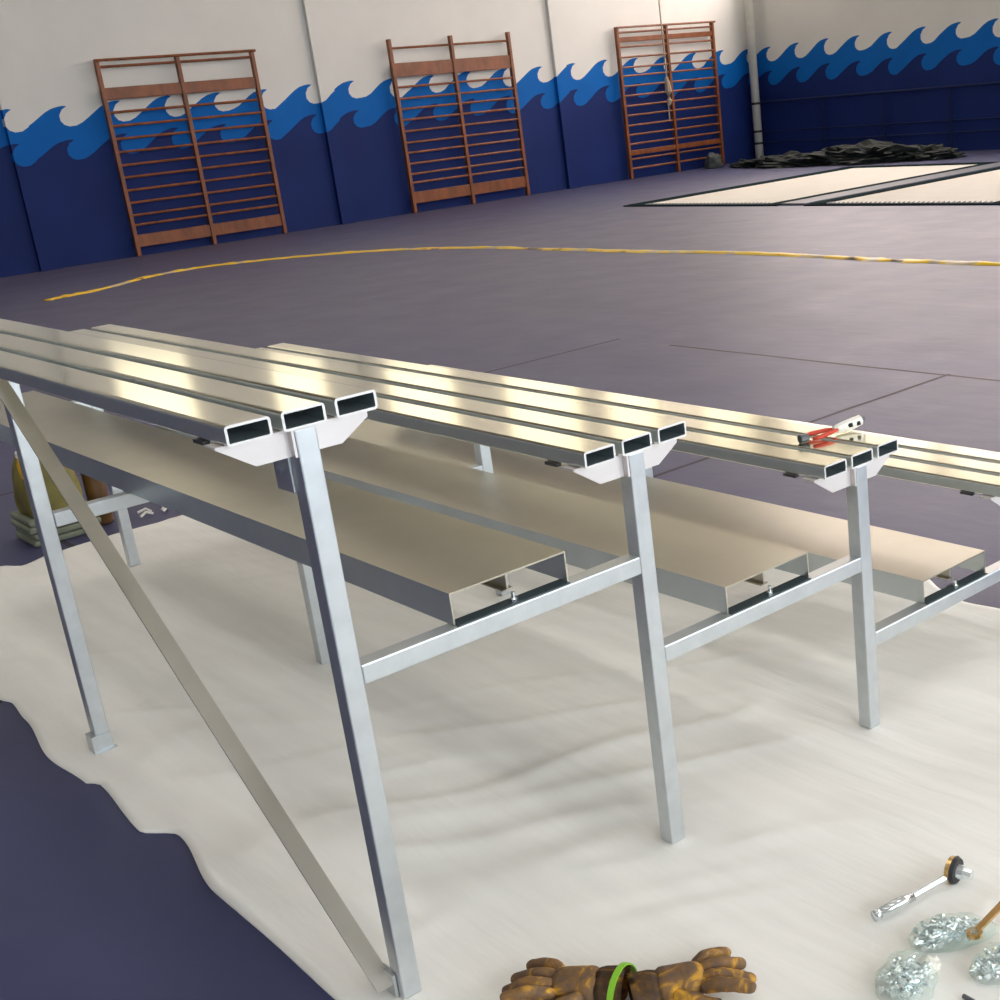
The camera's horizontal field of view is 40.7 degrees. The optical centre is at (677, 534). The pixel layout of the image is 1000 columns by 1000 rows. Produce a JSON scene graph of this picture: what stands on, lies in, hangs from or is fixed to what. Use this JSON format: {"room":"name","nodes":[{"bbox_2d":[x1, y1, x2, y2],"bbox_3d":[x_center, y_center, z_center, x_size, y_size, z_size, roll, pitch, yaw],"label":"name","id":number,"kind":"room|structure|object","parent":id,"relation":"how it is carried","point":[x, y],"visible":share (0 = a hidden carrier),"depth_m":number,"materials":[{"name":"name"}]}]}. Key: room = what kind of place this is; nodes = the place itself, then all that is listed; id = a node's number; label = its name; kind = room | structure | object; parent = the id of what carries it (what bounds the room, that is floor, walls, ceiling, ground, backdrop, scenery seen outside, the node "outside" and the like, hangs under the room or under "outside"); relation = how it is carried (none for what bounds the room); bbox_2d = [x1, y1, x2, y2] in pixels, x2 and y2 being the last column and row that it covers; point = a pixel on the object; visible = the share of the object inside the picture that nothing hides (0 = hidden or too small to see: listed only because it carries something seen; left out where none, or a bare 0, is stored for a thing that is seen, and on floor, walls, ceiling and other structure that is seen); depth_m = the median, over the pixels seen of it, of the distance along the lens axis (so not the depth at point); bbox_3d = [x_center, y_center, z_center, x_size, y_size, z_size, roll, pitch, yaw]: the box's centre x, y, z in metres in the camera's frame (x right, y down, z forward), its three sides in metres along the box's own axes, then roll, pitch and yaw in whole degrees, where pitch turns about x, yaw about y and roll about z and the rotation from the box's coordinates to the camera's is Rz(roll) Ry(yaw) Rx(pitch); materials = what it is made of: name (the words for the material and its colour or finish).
{"room":"gymnasium","nodes":[
{"label":"gymnasium","id":0,"kind":"room"},
{"bbox_2d":[0,0,755,277],"bbox_3d":[-8.664,-7.764,17.695,27.501,8.200,0.070,-21,24,-38],"label":"wall","id":1,"kind":"structure","parent":0,"point":[323,67],"depth_m":20.84,"materials":[{"name":"blue paint"}]},
{"bbox_2d":[0,149,999,999],"bbox_3d":[0.714,-1.426,9.318,27.750,0.200,27.350,-21,24,-38],"label":"floor","id":2,"kind":"structure","parent":0,"point":[94,906],"depth_m":9.09,"materials":[{"name":"blue plastic"}]},
{"bbox_2d":[15,528,85,546],"bbox_3d":[-2.720,-0.017,5.830,0.285,0.028,0.270,-21,24,-38],"label":"cover","id":3,"kind":"object","parent":2,"relation":"on","point":[36,543],"visible":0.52,"depth_m":5.74,"materials":[{"name":"green fabric"}]},
{"bbox_2d":[15,516,100,539],"bbox_3d":[-2.717,-0.047,5.824,0.285,0.028,0.270,-21,24,-38],"label":"cover","id":4,"kind":"object","parent":3,"relation":"on","point":[74,526],"visible":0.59,"depth_m":5.73,"materials":[{"name":"green fabric"}]},
{"bbox_2d":[10,518,75,534],"bbox_3d":[-2.730,-0.072,5.806,0.285,0.028,0.270,-21,24,-38],"label":"cover","id":5,"kind":"object","parent":4,"relation":"on","point":[29,530],"visible":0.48,"depth_m":5.69,"materials":[{"name":"green fabric"}]},
{"bbox_2d":[10,500,86,527],"bbox_3d":[-2.728,-0.102,5.801,0.285,0.028,0.270,-21,24,-38],"label":"cover","id":6,"kind":"object","parent":5,"relation":"on","point":[25,519],"visible":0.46,"depth_m":5.69,"materials":[{"name":"green fabric"}]},
{"bbox_2d":[12,451,82,517],"bbox_3d":[-2.742,-0.253,5.742,0.249,0.292,0.277,-21,24,-38],"label":"jerrycan","id":7,"kind":"object","parent":6,"relation":"on","point":[57,501],"visible":0.27,"depth_m":5.67,"materials":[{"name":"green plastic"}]},
{"bbox_2d":[80,473,113,524],"bbox_3d":[-2.581,-0.222,5.874,0.090,0.358,0.090,-21,24,-38],"label":"bottle","id":8,"kind":"object","parent":2,"relation":"on","point":[94,489],"visible":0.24,"depth_m":5.85,"materials":[{"name":"brown glass"}]},
{"bbox_2d":[137,507,166,517],"bbox_3d":[-2.374,-0.110,6.004,0.151,0.023,0.095,-21,24,-38],"label":"scrap","id":9,"kind":"object","parent":2,"relation":"on","point":[163,509],"visible":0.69,"depth_m":6.00,"materials":[{"name":"white paper"}]},
{"bbox_2d":[93,49,287,255],"bbox_3d":[-7.086,-5.646,19.548,2.393,2.708,0.115,-21,24,-38],"label":"wall bars","id":10,"kind":"object","parent":2,"relation":"on","point":[183,88],"visible":1,"depth_m":19.50,"materials":[{"name":"red wood"}]},
{"bbox_2d":[386,32,530,212],"bbox_3d":[-3.646,-6.996,22.459,2.407,2.734,0.075,-21,24,-38],"label":"wall bars","id":11,"kind":"object","parent":2,"relation":"on","point":[452,65],"visible":1,"depth_m":22.40,"materials":[{"name":"red wood"}]},
{"bbox_2d":[0,515,999,999],"bbox_3d":[0.112,0.509,3.425,2.500,0.031,7.000,-21,24,-38],"label":"sheet","id":12,"kind":"object","parent":2,"relation":"on","point":[516,762],"visible":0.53,"depth_m":3.34,"materials":[{"name":"white fabric"}]},
{"bbox_2d":[0,318,999,998],"bbox_3d":[-0.925,-0.246,4.187,2.354,1.158,3.345,-21,24,-38],"label":"bleachers","id":13,"kind":"object","parent":12,"relation":"on","point":[453,480],"visible":1,"depth_m":3.11,"materials":[{"name":"metal"}]},
{"bbox_2d":[797,433,809,442],"bbox_3d":[0.312,-0.237,3.277,0.023,0.020,0.020,-15,21,-26],"label":"socket","id":14,"kind":"object","parent":13,"relation":"on","point":[802,438],"visible":1,"depth_m":3.27,"materials":[{"name":"metal"}]},
{"bbox_2d":[807,415,864,440],"bbox_3d":[0.399,-0.269,3.318,0.171,0.034,0.056,-15,21,-26],"label":"tool","id":15,"kind":"object","parent":13,"relation":"on","point":[854,422],"visible":0.98,"depth_m":3.32,"materials":[{"name":"white plastic"}]},
{"bbox_2d":[500,957,630,999],"bbox_3d":[-0.211,0.843,2.466,0.236,0.061,0.155,0,20,17],"label":"glove","id":16,"kind":"object","parent":12,"relation":"on","point":[544,978],"visible":0.99,"depth_m":2.45,"materials":[{"name":"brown leather"}]},
{"bbox_2d":[606,962,636,999],"bbox_3d":[-0.104,0.832,2.464,0.012,0.062,0.115,3,20,24],"label":"strap","id":17,"kind":"object","parent":16,"relation":"attached to","point":[610,993],"visible":0.89,"depth_m":2.44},
{"bbox_2d":[625,947,756,999],"bbox_3d":[0.028,0.829,2.444,0.235,0.055,0.158,-12,20,-17],"label":"glove","id":18,"kind":"object","parent":12,"relation":"on","point":[711,970],"visible":1,"depth_m":2.43,"materials":[{"name":"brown leather"}]},
{"bbox_2d":[871,856,974,921],"bbox_3d":[0.497,0.713,2.655,0.245,0.060,0.059,-17,22,-31],"label":"wrench","id":19,"kind":"object","parent":12,"relation":"on","point":[955,870],"visible":1,"depth_m":2.68,"materials":[{"name":"metal"}]},
{"bbox_2d":[955,864,974,879],"bbox_3d":[0.586,0.690,2.698,0.031,0.032,0.032,9,24,37],"label":"socket","id":20,"kind":"object","parent":19,"relation":"attached to","point":[961,871],"depth_m":2.69,"materials":[{"name":"metal"}]},
{"bbox_2d":[918,955,940,973],"bbox_3d":[0.468,0.798,2.470,0.056,0.020,0.049,-21,24,-38],"label":"paper scrap","id":21,"kind":"object","parent":12,"relation":"on","point":[935,966],"visible":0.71,"depth_m":2.46,"materials":[{"name":"white paper"}]},
{"bbox_2d":[962,994,974,999],"bbox_3d":[0.543,0.836,2.337,0.009,0.009,0.099,-19,23,-35],"label":"bit","id":22,"kind":"object","parent":12,"relation":"on","point":[964,996],"visible":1,"depth_m":2.37,"materials":[{"name":"metal"}]},
{"bbox_3d":[0.525,0.754,2.532,0.158,0.049,0.124,-21,24,-38],"label":"bag","id":23,"kind":"object","parent":12,"relation":"on","visible":0},
{"bbox_2d":[912,927,924,936],"bbox_3d":[0.466,0.763,2.541,0.012,0.016,0.034,-16,21,-29],"label":"bolt","id":24,"kind":"object","parent":23,"relation":"in","point":[914,929],"visible":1,"depth_m":2.55,"materials":[{"name":"metal"}]},
{"bbox_2d":[912,941,925,946],"bbox_3d":[0.464,0.777,2.518,0.034,0.017,0.011,-7,19,-3],"label":"bolt","id":25,"kind":"object","parent":23,"relation":"in","point":[914,943],"visible":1,"depth_m":2.52,"materials":[{"name":"metal"}]},
{"bbox_2d":[916,931,931,938],"bbox_3d":[0.471,0.762,2.524,0.033,0.013,0.011,11,25,40],"label":"bolt","id":26,"kind":"object","parent":23,"relation":"in","point":[919,933],"visible":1,"depth_m":2.53,"materials":[{"name":"metal"}]},
{"bbox_2d":[921,943,929,951],"bbox_3d":[0.476,0.777,2.511,0.011,0.012,0.033,12,25,42],"label":"bolt","id":27,"kind":"object","parent":23,"relation":"in","point":[924,948],"visible":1,"depth_m":2.50,"materials":[{"name":"metal"}]},
{"bbox_2d":[920,921,933,931],"bbox_3d":[0.480,0.752,2.539,0.012,0.012,0.033,-19,23,-34],"label":"bolt","id":28,"kind":"object","parent":23,"relation":"in","point":[922,923],"visible":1,"depth_m":2.54,"materials":[{"name":"metal"}]},
{"bbox_2d":[930,942,935,949],"bbox_3d":[0.482,0.776,2.511,0.011,0.016,0.034,-7,19,-5],"label":"bolt","id":29,"kind":"object","parent":23,"relation":"in","point":[932,945],"visible":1,"depth_m":2.50,"materials":[{"name":"metal"}]},
{"bbox_2d":[928,921,945,927],"bbox_3d":[0.497,0.745,2.530,0.034,0.015,0.011,-3,19,7],"label":"bolt","id":30,"kind":"object","parent":23,"relation":"in","point":[932,925],"visible":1,"depth_m":2.53,"materials":[{"name":"metal"}]},
{"bbox_2d":[929,935,946,942],"bbox_3d":[0.493,0.767,2.511,0.033,0.012,0.011,-8,19,-7],"label":"bolt","id":31,"kind":"object","parent":23,"relation":"in","point":[944,937],"visible":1,"depth_m":2.51,"materials":[{"name":"metal"}]},
{"bbox_2d":[928,932,945,939],"bbox_3d":[0.494,0.760,2.514,0.034,0.015,0.011,-11,19,-14],"label":"bolt","id":32,"kind":"object","parent":31,"relation":"on","point":[942,933],"visible":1,"depth_m":2.51,"materials":[{"name":"metal"}]},
{"bbox_2d":[935,941,942,948],"bbox_3d":[0.490,0.771,2.513,0.012,0.012,0.033,-13,20,-20],"label":"bolt","id":33,"kind":"object","parent":23,"relation":"in","point":[939,944],"visible":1,"depth_m":2.50,"materials":[{"name":"metal"}]},
{"bbox_2d":[935,921,947,931],"bbox_3d":[0.502,0.744,2.525,0.012,0.016,0.034,-11,19,-16],"label":"bolt","id":34,"kind":"object","parent":23,"relation":"in","point":[944,928],"visible":1,"depth_m":2.51,"materials":[{"name":"metal"}]},
{"bbox_2d":[933,928,951,933],"bbox_3d":[0.503,0.752,2.515,0.034,0.016,0.011,-7,19,-3],"label":"bolt","id":35,"kind":"object","parent":23,"relation":"in","point":[937,930],"visible":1,"depth_m":2.51,"materials":[{"name":"metal"}]},
{"bbox_2d":[939,922,953,928],"bbox_3d":[0.517,0.751,2.534,0.034,0.018,0.011,-11,19,-15],"label":"bolt","id":36,"kind":"object","parent":23,"relation":"in","point":[951,924],"visible":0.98,"depth_m":2.53,"materials":[{"name":"metal"}]},
{"bbox_2d":[942,917,957,928],"bbox_3d":[0.524,0.746,2.541,0.011,0.014,0.034,-22,24,-39],"label":"bolt","id":37,"kind":"object","parent":23,"relation":"in","point":[944,918],"visible":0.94,"depth_m":2.54,"materials":[{"name":"metal"}]},
{"bbox_2d":[946,933,960,944],"bbox_3d":[0.526,0.767,2.518,0.034,0.016,0.012,-13,20,-20],"label":"bolt","id":38,"kind":"object","parent":23,"relation":"in","point":[950,940],"visible":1,"depth_m":2.51,"materials":[{"name":"metal"}]},
{"bbox_2d":[950,918,959,933],"bbox_3d":[0.529,0.744,2.524,0.012,0.018,0.034,6,22,31],"label":"bolt","id":39,"kind":"object","parent":23,"relation":"in","point":[956,921],"visible":1,"depth_m":2.52,"materials":[{"name":"metal"}]},
{"bbox_2d":[948,934,962,942],"bbox_3d":[0.527,0.766,2.511,0.011,0.018,0.034,-17,22,-31],"label":"bolt","id":40,"kind":"object","parent":23,"relation":"in","point":[958,939],"visible":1,"depth_m":2.50,"materials":[{"name":"metal"}]},
{"bbox_2d":[957,924,966,935],"bbox_3d":[0.545,0.754,2.533,0.011,0.013,0.033,5,22,30],"label":"bolt","id":41,"kind":"object","parent":23,"relation":"in","point":[958,931],"visible":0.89,"depth_m":2.52,"materials":[{"name":"metal"}]},
{"bbox_2d":[962,920,974,926],"bbox_3d":[0.557,0.748,2.539,0.012,0.015,0.034,-12,20,-18],"label":"bolt","id":42,"kind":"object","parent":23,"relation":"in","point":[963,921],"visible":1,"depth_m":2.54,"materials":[{"name":"metal"}]},
{"bbox_2d":[962,923,974,933],"bbox_3d":[0.553,0.751,2.522,0.034,0.017,0.011,-22,25,-40],"label":"bolt","id":43,"kind":"object","parent":23,"relation":"in","point":[965,928],"visible":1,"depth_m":2.51,"materials":[{"name":"metal"}]},
{"bbox_2d":[966,901,999,939],"bbox_3d":[0.622,0.724,2.569,0.030,0.008,0.219,10,25,40],"label":"spanner","id":44,"kind":"object","parent":23,"relation":"on","point":[995,911],"visible":1,"depth_m":2.52,"materials":[{"name":"gold metal"}]},
{"bbox_3d":[0.608,0.779,2.444,0.163,0.042,0.104,-21,24,-38],"label":"bag","id":45,"kind":"object","parent":12,"relation":"on","visible":0},
{"bbox_2d":[969,968,978,973],"bbox_3d":[0.552,0.796,2.424,0.034,0.015,0.011,-6,19,-1],"label":"bolt","id":46,"kind":"object","parent":45,"relation":"in","point":[972,970],"visible":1,"depth_m":2.42,"materials":[{"name":"metal"}]},
{"bbox_2d":[976,975,984,981],"bbox_3d":[0.561,0.803,2.410,0.033,0.013,0.011,-14,20,-23],"label":"bolt","id":47,"kind":"object","parent":45,"relation":"in","point":[979,978],"visible":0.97,"depth_m":2.40,"materials":[{"name":"metal"}]},
{"bbox_2d":[973,957,988,967],"bbox_3d":[0.559,0.788,2.432,0.011,0.014,0.034,-17,22,-29],"label":"bolt","id":48,"kind":"object","parent":45,"relation":"in","point":[976,959],"visible":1,"depth_m":2.44,"materials":[{"name":"metal"}]},
{"bbox_2d":[975,961,990,967],"bbox_3d":[0.563,0.789,2.431,0.034,0.014,0.011,-10,19,-12],"label":"bolt","id":49,"kind":"object","parent":45,"relation":"in","point":[988,962],"visible":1,"depth_m":2.43,"materials":[{"name":"metal"}]},
{"bbox_2d":[979,967,991,979],"bbox_3d":[0.558,0.796,2.410,0.011,0.016,0.034,-11,19,-15],"label":"bolt","id":50,"kind":"object","parent":45,"relation":"in","point":[988,976],"visible":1,"depth_m":2.40,"materials":[{"name":"metal"}]},
{"bbox_2d":[980,963,994,975],"bbox_3d":[0.564,0.791,2.417,0.012,0.013,0.033,-15,21,-26],"label":"bolt","id":51,"kind":"object","parent":45,"relation":"in","point":[991,971],"visible":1,"depth_m":2.41,"materials":[{"name":"metal"}]},
{"bbox_2d":[981,952,993,962],"bbox_3d":[0.574,0.779,2.447,0.011,0.016,0.034,12,25,42],"label":"bolt","id":52,"kind":"object","parent":45,"relation":"in","point":[984,959],"visible":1,"depth_m":2.44,"materials":[{"name":"metal"}]},
{"bbox_2d":[981,955,999,960],"bbox_3d":[0.578,0.781,2.445,0.034,0.016,0.012,-1,19,15],"label":"bolt","id":53,"kind":"object","parent":45,"relation":"in","point":[994,956],"visible":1,"depth_m":2.44,"materials":[{"name":"metal"}]},
{"bbox_2d":[984,948,998,961],"bbox_3d":[0.581,0.777,2.454,0.011,0.012,0.033,-15,21,-26],"label":"bolt","id":54,"kind":"object","parent":45,"relation":"in","point":[987,951],"visible":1,"depth_m":2.46,"materials":[{"name":"metal"}]},
{"bbox_2d":[989,964,997,979],"bbox_3d":[0.575,0.795,2.406,0.011,0.012,0.033,-5,19,1],"label":"bolt","id":55,"kind":"object","parent":45,"relation":"in","point":[991,966],"visible":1,"depth_m":2.41,"materials":[{"name":"metal"}]},
{"bbox_2d":[992,945,999,953],"bbox_3d":[0.588,0.775,2.460,0.034,0.017,0.011,-17,22,-30],"label":"bolt","id":56,"kind":"object","parent":45,"relation":"in","point":[997,949],"visible":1,"depth_m":2.46,"materials":[{"name":"metal"}]},
{"bbox_2d":[994,969,999,977],"bbox_3d":[0.583,0.793,2.407,0.011,0.018,0.034,2,20,22],"label":"bolt","id":57,"kind":"object","parent":45,"relation":"in","point":[997,973],"visible":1,"depth_m":2.39,"materials":[{"name":"metal"}]},
{"bbox_3d":[0.422,0.801,2.418,0.153,0.053,0.119,-21,24,-38],"label":"bag","id":58,"kind":"object","parent":12,"relation":"on","visible":0},
{"bbox_2d":[878,987,890,993],"bbox_3d":[0.380,0.822,2.395,0.034,0.018,0.011,-12,20,-17],"label":"bolt","id":59,"kind":"object","parent":58,"relation":"in","point":[880,990],"visible":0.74,"depth_m":2.39,"materials":[{"name":"metal"}]},
{"bbox_2d":[882,969,889,986],"bbox_3d":[0.382,0.808,2.416,0.011,0.016,0.034,-7,19,-3],"label":"bolt","id":60,"kind":"object","parent":58,"relation":"in","point":[884,970],"visible":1,"depth_m":2.40,"materials":[{"name":"metal"}]},
{"bbox_2d":[883,969,890,978],"bbox_3d":[0.388,0.801,2.421,0.012,0.017,0.034,5,22,30],"label":"bolt","id":61,"kind":"object","parent":58,"relation":"in","point":[886,975],"visible":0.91,"depth_m":2.41,"materials":[{"name":"metal"}]},
{"bbox_2d":[880,973,894,985],"bbox_3d":[0.381,0.809,2.410,0.012,0.013,0.033,-17,21,-29],"label":"bolt","id":62,"kind":"object","parent":58,"relation":"in","point":[891,982],"visible":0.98,"depth_m":2.40,"materials":[{"name":"metal"}]},
{"bbox_2d":[889,985,904,998],"bbox_3d":[0.395,0.819,2.374,0.034,0.017,0.012,12,25,42],"label":"bolt","id":63,"kind":"object","parent":58,"relation":"in","point":[891,987],"visible":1,"depth_m":2.37,"materials":[{"name":"metal"}]},
{"bbox_2d":[890,961,903,975],"bbox_3d":[0.401,0.792,2.418,0.011,0.015,0.034,12,25,42],"label":"bolt","id":64,"kind":"object","parent":58,"relation":"in","point":[899,962],"visible":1,"depth_m":2.42,"materials":[{"name":"metal"}]},
{"bbox_2d":[889,991,908,998],"bbox_3d":[0.397,0.823,2.370,0.034,0.018,0.011,-5,19,2],"label":"bolt","id":65,"kind":"object","parent":58,"relation":"in","point":[891,994],"visible":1,"depth_m":2.37,"materials":[{"name":"metal"}]},
{"bbox_2d":[892,964,905,976],"bbox_3d":[0.405,0.794,2.415,0.034,0.016,0.011,-20,24,-37],"label":"bolt","id":66,"kind":"object","parent":58,"relation":"in","point":[902,966],"visible":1,"depth_m":2.42,"materials":[{"name":"metal"}]},
{"bbox_2d":[894,984,903,990],"bbox_3d":[0.404,0.808,2.380,0.034,0.018,0.011,-22,24,-39],"label":"bolt","id":67,"kind":"object","parent":58,"relation":"in","point":[897,987],"visible":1,"depth_m":2.37,"materials":[{"name":"metal"}]},
{"bbox_2d":[890,963,908,969],"bbox_3d":[0.407,0.793,2.430,0.034,0.016,0.011,-4,19,6],"label":"bolt","id":68,"kind":"object","parent":58,"relation":"in","point":[892,966],"visible":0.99,"depth_m":2.43,"materials":[{"name":"metal"}]},
{"bbox_2d":[892,960,906,971],"bbox_3d":[0.409,0.794,2.438,0.011,0.015,0.034,-15,21,-26],"label":"bolt","id":69,"kind":"object","parent":58,"relation":"in","point":[895,962],"visible":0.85,"depth_m":2.44,"materials":[{"name":"metal"}]},
{"bbox_2d":[902,988,908,995],"bbox_3d":[0.411,0.817,2.373,0.011,0.018,0.034,4,21,26],"label":"bolt","id":70,"kind":"object","parent":58,"relation":"in","point":[905,993],"visible":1,"depth_m":2.36,"materials":[{"name":"metal"}]},
{"bbox_2d":[898,977,913,982],"bbox_3d":[0.415,0.801,2.390,0.034,0.018,0.011,-13,20,-21],"label":"bolt","id":71,"kind":"object","parent":58,"relation":"in","point":[900,979],"visible":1,"depth_m":2.38,"materials":[{"name":"metal"}]},
{"bbox_2d":[897,968,914,978],"bbox_3d":[0.414,0.796,2.395,0.034,0.016,0.012,11,25,40],"label":"bolt","id":72,"kind":"object","parent":58,"relation":"in","point":[899,970],"visible":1,"depth_m":2.40,"materials":[{"name":"metal"}]},
{"bbox_2d":[904,980,911,987],"bbox_3d":[0.408,0.803,2.386,0.012,0.014,0.034,-17,21,-29],"label":"bolt","id":73,"kind":"object","parent":58,"relation":"in","point":[908,983],"visible":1,"depth_m":2.37,"materials":[{"name":"metal"}]},
{"bbox_2d":[904,971,914,984],"bbox_3d":[0.417,0.798,2.391,0.011,0.013,0.033,-11,19,-14],"label":"bolt","id":74,"kind":"object","parent":58,"relation":"in","point":[912,980],"visible":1,"depth_m":2.38,"materials":[{"name":"metal"}]},
{"bbox_2d":[901,978,917,990],"bbox_3d":[0.417,0.808,2.381,0.034,0.017,0.012,-15,21,-26],"label":"bolt","id":75,"kind":"object","parent":58,"relation":"in","point":[903,987],"visible":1,"depth_m":2.37,"materials":[{"name":"metal"}]},
{"bbox_2d":[906,954,914,961],"bbox_3d":[0.428,0.792,2.463,0.034,0.016,0.011,-17,22,-30],"label":"bolt","id":76,"kind":"object","parent":58,"relation":"in","point":[911,957],"visible":0.59,"depth_m":2.46,"materials":[{"name":"metal"}]},
{"bbox_2d":[903,959,921,969],"bbox_3d":[0.432,0.790,2.434,0.034,0.014,0.011,5,22,30],"label":"bolt","id":77,"kind":"object","parent":58,"relation":"in","point":[917,966],"visible":0.98,"depth_m":2.43,"materials":[{"name":"metal"}]},
{"bbox_2d":[910,987,918,998],"bbox_3d":[0.423,0.820,2.376,0.011,0.017,0.034,-8,19,-8],"label":"bolt","id":78,"kind":"object","parent":58,"relation":"in","point":[915,994],"visible":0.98,"depth_m":2.36,"materials":[{"name":"metal"}]},
{"bbox_2d":[909,988,922,995],"bbox_3d":[0.424,0.816,2.373,0.034,0.015,0.011,10,24,39],"label":"bolt","id":79,"kind":"object","parent":58,"relation":"in","point":[910,989],"visible":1,"depth_m":2.37,"materials":[{"name":"metal"}]},
{"bbox_2d":[910,973,929,979],"bbox_3d":[0.439,0.800,2.399,0.034,0.018,0.011,-6,19,-1],"label":"bolt","id":80,"kind":"object","parent":58,"relation":"in","point":[912,974],"visible":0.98,"depth_m":2.40,"materials":[{"name":"metal"}]},
{"bbox_2d":[913,967,927,973],"bbox_3d":[0.442,0.799,2.421,0.033,0.013,0.012,-8,19,-8],"label":"bolt","id":81,"kind":"object","parent":58,"relation":"in","point":[923,968],"visible":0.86,"depth_m":2.42,"materials":[{"name":"metal"}]},
{"bbox_2d":[915,961,926,974],"bbox_3d":[0.446,0.797,2.432,0.012,0.018,0.034,12,26,42],"label":"bolt","id":82,"kind":"object","parent":58,"relation":"in","point":[924,963],"visible":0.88,"depth_m":2.43,"materials":[{"name":"metal"}]},
{"bbox_2d":[915,970,928,983],"bbox_3d":[0.441,0.801,2.400,0.034,0.014,0.011,-18,22,-32],"label":"bolt","id":83,"kind":"object","parent":58,"relation":"in","point":[926,972],"visible":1,"depth_m":2.40,"materials":[{"name":"metal"}]},
{"bbox_2d":[923,979,930,987],"bbox_3d":[0.447,0.810,2.394,0.012,0.016,0.034,-12,20,-18],"label":"bolt","id":84,"kind":"object","parent":58,"relation":"in","point":[927,984],"visible":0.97,"depth_m":2.38,"materials":[{"name":"metal"}]},
{"bbox_2d":[927,975,934,981],"bbox_3d":[0.453,0.806,2.422,0.034,0.016,0.011,5,22,29],"label":"bolt","id":85,"kind":"object","parent":58,"relation":"in","point":[932,977],"visible":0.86,"depth_m":2.41,"materials":[{"name":"metal"}]},
{"label":"bolt","id":86,"kind":"object","parent":58,"relation":"in","visible":0},
{"bbox_2d":[907,976,922,987],"bbox_3d":[0.426,0.806,2.384,0.034,0.014,0.011,-16,21,-27],"label":"bolt","id":87,"kind":"object","parent":86,"relation":"on","point":[920,979],"visible":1,"depth_m":2.38,"materials":[{"name":"metal"}]},
{"label":"bolt","id":88,"kind":"object","parent":58,"relation":"in","visible":0},
{"bbox_2d":[897,968,912,977],"bbox_3d":[0.412,0.796,2.400,0.034,0.016,0.011,-20,23,-35],"label":"bolt","id":89,"kind":"object","parent":88,"relation":"on","point":[900,974],"visible":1,"depth_m":2.40,"materials":[{"name":"metal"}]},
{"bbox_2d":[43,246,999,300],"bbox_3d":[-0.469,-2.665,12.972,13.898,0.026,3.483,5,22,30],"label":"barrier tape","id":90,"kind":"object","parent":2,"relation":"on","point":[865,259],"visible":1,"depth_m":14.10,"materials":[{"name":"yellow plastic"}]},
{"bbox_2d":[614,20,724,178],"bbox_3d":[-0.086,-8.349,25.426,2.508,2.708,0.115,-21,24,-38],"label":"wall bars","id":91,"kind":"object","parent":2,"relation":"on","point":[666,36],"visible":0.98,"depth_m":25.33,"materials":[{"name":"red wood"}]},
{"bbox_2d":[705,152,722,168],"bbox_3d":[0.715,-7.306,25.874,0.351,0.306,0.352,-21,24,-38],"label":"bag","id":92,"kind":"object","parent":2,"relation":"on","point":[713,160],"visible":1,"depth_m":25.77,"materials":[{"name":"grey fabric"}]},
{"bbox_2d":[744,0,763,158],"bbox_3d":[1.298,-11.508,25.757,0.178,8.200,0.178,-21,24,-38],"label":"pole","id":93,"kind":"object","parent":2,"relation":"on","point":[748,4],"visible":0.91,"depth_m":26.50,"materials":[{"name":"white metal"}]},
{"bbox_2d":[623,162,996,206],"bbox_3d":[2.091,-5.245,19.825,5.016,0.026,3.080,-21,24,-38],"label":"mat","id":94,"kind":"object","parent":2,"relation":"on","point":[774,192],"visible":0.98,"depth_m":19.68,"materials":[{"name":"beige fabric"}]},
{"bbox_2d":[730,139,966,167],"bbox_3d":[2.849,-6.845,23.776,1.421,0.367,5.218,-21,24,-38],"label":"tarpaulin","id":95,"kind":"object","parent":2,"relation":"on","point":[869,151],"visible":1,"depth_m":23.10,"materials":[{"name":"black plastic"}]},
{"bbox_2d":[760,81,999,147],"bbox_3d":[10.427,-5.950,17.668,0.046,1.134,26.300,-21,24,-38],"label":"railing","id":96,"kind":"object","parent":2,"relation":"on","point":[949,87],"visible":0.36,"depth_m":24.60,"materials":[{"name":"metal"}]},
{"bbox_2d":[781,162,999,204],"bbox_3d":[3.288,-4.934,18.545,4.900,0.027,0.420,-21,24,-38],"label":"floor strip","id":97,"kind":"object","parent":2,"relation":"on","point":[993,165],"visible":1,"depth_m":18.17,"materials":[{"name":"grey plastic"}]},
{"bbox_2d":[804,167,999,205],"bbox_3d":[4.436,-4.633,17.314,5.016,0.026,2.940,-21,24,-38],"label":"trampoline","id":98,"kind":"object","parent":2,"relation":"on","point":[971,188],"visible":1,"depth_m":16.76,"materials":[{"name":"beige fabric"}]},
{"bbox_2d":[753,0,999,155],"bbox_3d":[10.469,-9.233,16.286,0.001,8.200,27.693,-21,24,-38],"label":"wall","id":99,"kind":"structure","parent":0,"point":[805,48],"depth_m":24.58,"materials":[{"name":"blue paint"}]},
{"bbox_3d":[-0.091,-9.345,6.636,27.750,0.200,27.350,-21,24,-38],"label":"ceiling","id":100,"kind":"structure","parent":0,"visible":0},
{"bbox_2d":[658,0,671,120],"bbox_3d":[-0.456,-11.280,24.092,0.120,7.210,0.120,-12,20,-17],"label":"rope","id":101,"kind":"object","parent":100,"relation":"hanging from","point":[668,90],"visible":1,"depth_m":24.98,"materials":[{"name":"fabric"}]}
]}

